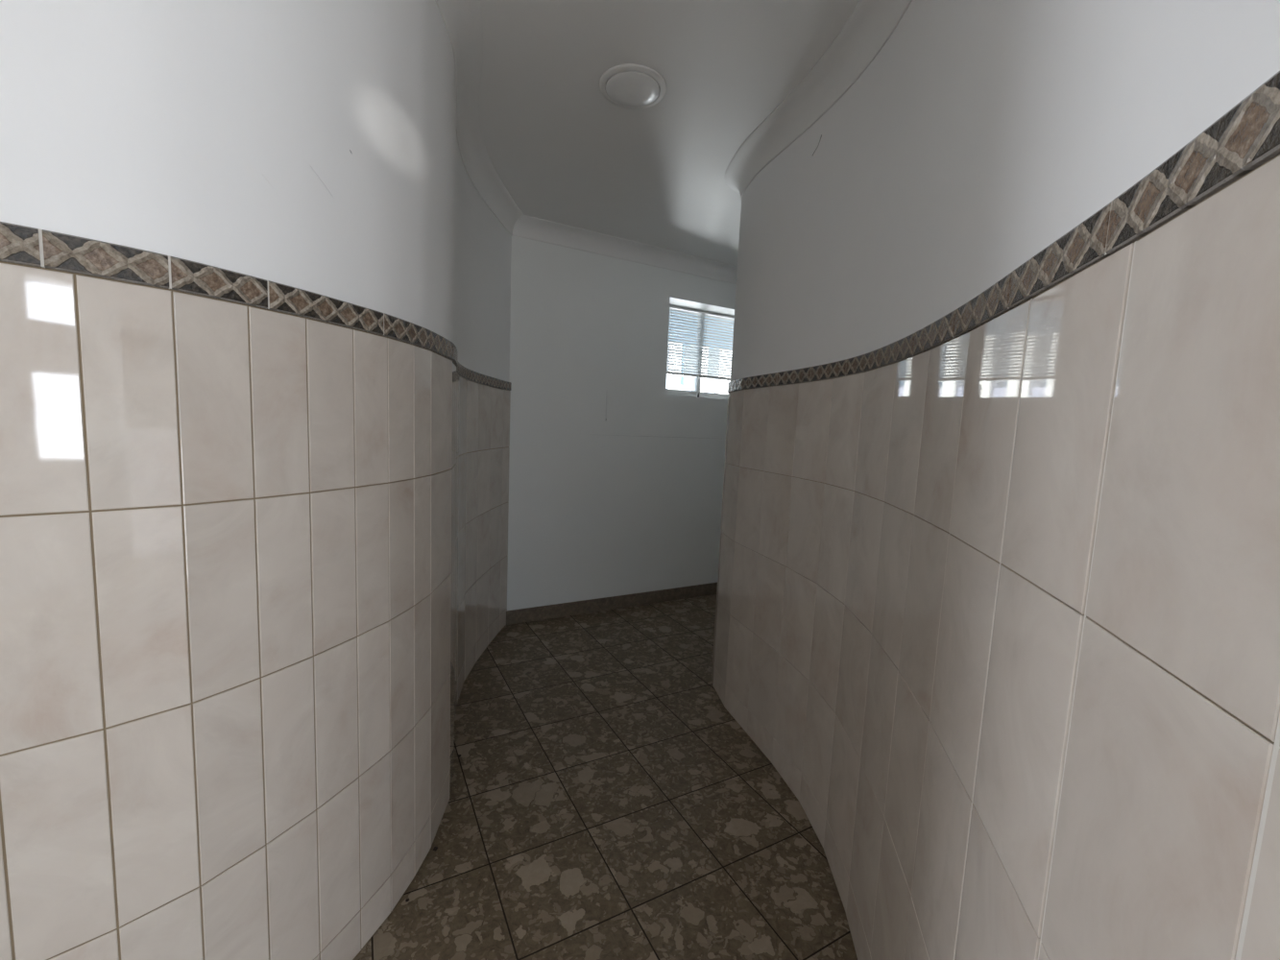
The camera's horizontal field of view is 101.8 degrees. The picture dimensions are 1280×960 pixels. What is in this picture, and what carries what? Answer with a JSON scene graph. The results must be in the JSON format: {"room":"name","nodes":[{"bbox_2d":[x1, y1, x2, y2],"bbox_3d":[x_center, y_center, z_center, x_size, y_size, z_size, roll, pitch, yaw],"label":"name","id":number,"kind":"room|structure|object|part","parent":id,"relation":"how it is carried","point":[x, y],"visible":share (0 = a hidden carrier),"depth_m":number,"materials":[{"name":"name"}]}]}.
{"room":"tiled hallway","nodes":[
{"label":"tiled hallway","id":0,"kind":"room"},
{"bbox_2d":[0,0,511,959],"bbox_3d":[-1.375,-0.140,1.269,1.640,2.390,3.534,8,8,42],"label":"wall","id":1,"kind":"structure","parent":0,"point":[255,386],"depth_m":0.87,"materials":[{"name":"beige tile"}]},
{"bbox_2d":[434,0,523,235],"bbox_3d":[-0.638,-1.287,1.594,0.527,0.098,2.724,3,6,7],"label":"trim","id":2,"kind":"structure","parent":1,"relation":"attached to","point":[463,21],"depth_m":1.84,"materials":[{"name":"paint"}]},
{"bbox_2d":[353,594,857,959],"bbox_3d":[0.048,1.218,0.849,6.600,0.120,10.040,2,6,0],"label":"floor","id":3,"kind":"structure","parent":0,"point":[606,802],"depth_m":1.63,"materials":[{"name":"tile"}]},
{"bbox_2d":[506,235,736,610],"bbox_3d":[0.222,-0.328,3.766,3.100,2.370,0.302,-1,7,-29],"label":"wall","id":4,"kind":"structure","parent":0,"point":[615,481],"depth_m":3.34,"materials":[{"name":"paint"}]},
{"bbox_2d":[506,582,717,625],"bbox_3d":[0.327,0.822,3.793,2.620,0.088,0.012,-1,7,-29],"label":"baseboard","id":5,"kind":"structure","parent":4,"relation":"attached to","point":[528,615],"depth_m":3.48,"materials":[{"name":"brown tile"}]},
{"bbox_2d":[512,215,737,284],"bbox_3d":[0.440,-1.440,3.532,2.620,0.098,0.084,-1,7,-29],"label":"trim","id":6,"kind":"structure","parent":4,"relation":"attached to","point":[526,227],"depth_m":3.23,"materials":[{"name":"paint"}]},
{"bbox_2d":[665,309,732,400],"bbox_3d":[0.448,-0.956,3.926,0.873,0.695,0.057,-1,7,-29],"label":"window","id":7,"kind":"structure","parent":4,"relation":"in","point":[668,392],"depth_m":3.93,"materials":[{"name":"white paint"}]},
{"bbox_3d":[0.281,-0.953,3.824,0.422,0.635,0.018,-1,7,-29],"label":"sash","id":8,"kind":"part","parent":7,"relation":"part of","materials":[{"name":"white paint"}]},
{"bbox_2d":[666,305,734,397],"bbox_3d":[0.478,-0.932,3.873,0.849,0.628,0.043,-1,7,-29],"label":"blind","id":9,"kind":"object","parent":7,"relation":"attached to","point":[726,318],"visible":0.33,"depth_m":3.85,"materials":[{"name":"white paint"}]},
{"bbox_3d":[0.468,-0.777,3.895,0.845,0.020,0.026,-1,7,-29],"label":"rail","id":10,"kind":"part","parent":9,"relation":"part of","materials":[{"name":"white paint"}]},
{"bbox_3d":[0.446,-0.935,3.839,0.003,0.580,0.003,-1,7,-29],"label":"pull cord","id":11,"kind":"part","parent":9,"relation":"part of","materials":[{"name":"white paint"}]},
{"bbox_3d":[0.611,-0.960,4.034,0.422,0.635,0.018,-1,7,-29],"label":"sash","id":12,"kind":"part","parent":7,"relation":"part of","materials":[{"name":"white paint"}]},
{"bbox_2d":[479,0,859,265],"bbox_3d":[0.156,-1.297,0.590,6.600,0.200,10.040,2,6,0],"label":"ceiling","id":13,"kind":"structure","parent":0,"point":[564,153],"depth_m":1.83,"materials":[{"name":"paint"}]},
{"bbox_2d":[599,63,666,109],"bbox_3d":[-0.024,-1.315,1.750,0.226,0.014,0.226,2,6,0],"label":"recessed light","id":14,"kind":"object","parent":13,"relation":"in","point":[628,85],"visible":1,"depth_m":1.73,"materials":[{"name":"paint"}]},
{"bbox_2d":[605,71,659,106],"bbox_3d":[-0.024,-1.314,1.750,0.181,0.014,0.181,2,6,0],"label":"diffuser","id":15,"kind":"object","parent":14,"relation":"attached to","point":[623,88],"depth_m":1.73,"materials":[{"name":"white glass"}]},
{"bbox_2d":[711,0,1279,959],"bbox_3d":[1.744,-0.056,1.757,2.921,2.390,3.394,2,6,0],"label":"wall","id":16,"kind":"structure","parent":0,"point":[998,591],"depth_m":0.61,"materials":[{"name":"beige tile"}]},
{"bbox_2d":[724,0,911,201],"bbox_3d":[0.449,-1.216,1.361,0.476,0.098,2.830,3,6,10],"label":"trim","id":17,"kind":"structure","parent":16,"relation":"attached to","point":[871,23],"depth_m":1.65,"materials":[{"name":"paint"}]},
{"label":"outside","id":18,"kind":"structure","parent":0,"visible":0},
{"bbox_3d":[-0.050,1.163,5.146,60.000,0.300,70.000,2,6,0],"label":"ground","id":19,"kind":"structure","parent":18,"visible":0},
{"bbox_2d":[665,341,731,394],"bbox_3d":[0.416,-1.172,10.665,8.500,3.250,0.450,-1,7,-29],"label":"wall","id":20,"kind":"structure","parent":19,"relation":"on","point":[708,385],"depth_m":10.85,"materials":[{"name":"white paint"}]},
{"bbox_3d":[0.398,-0.759,10.707,8.500,2.420,0.250,-1,7,-29],"label":"wall panel","id":21,"kind":"part","parent":20,"relation":"part of","materials":[{"name":"white paint"}]}
]}

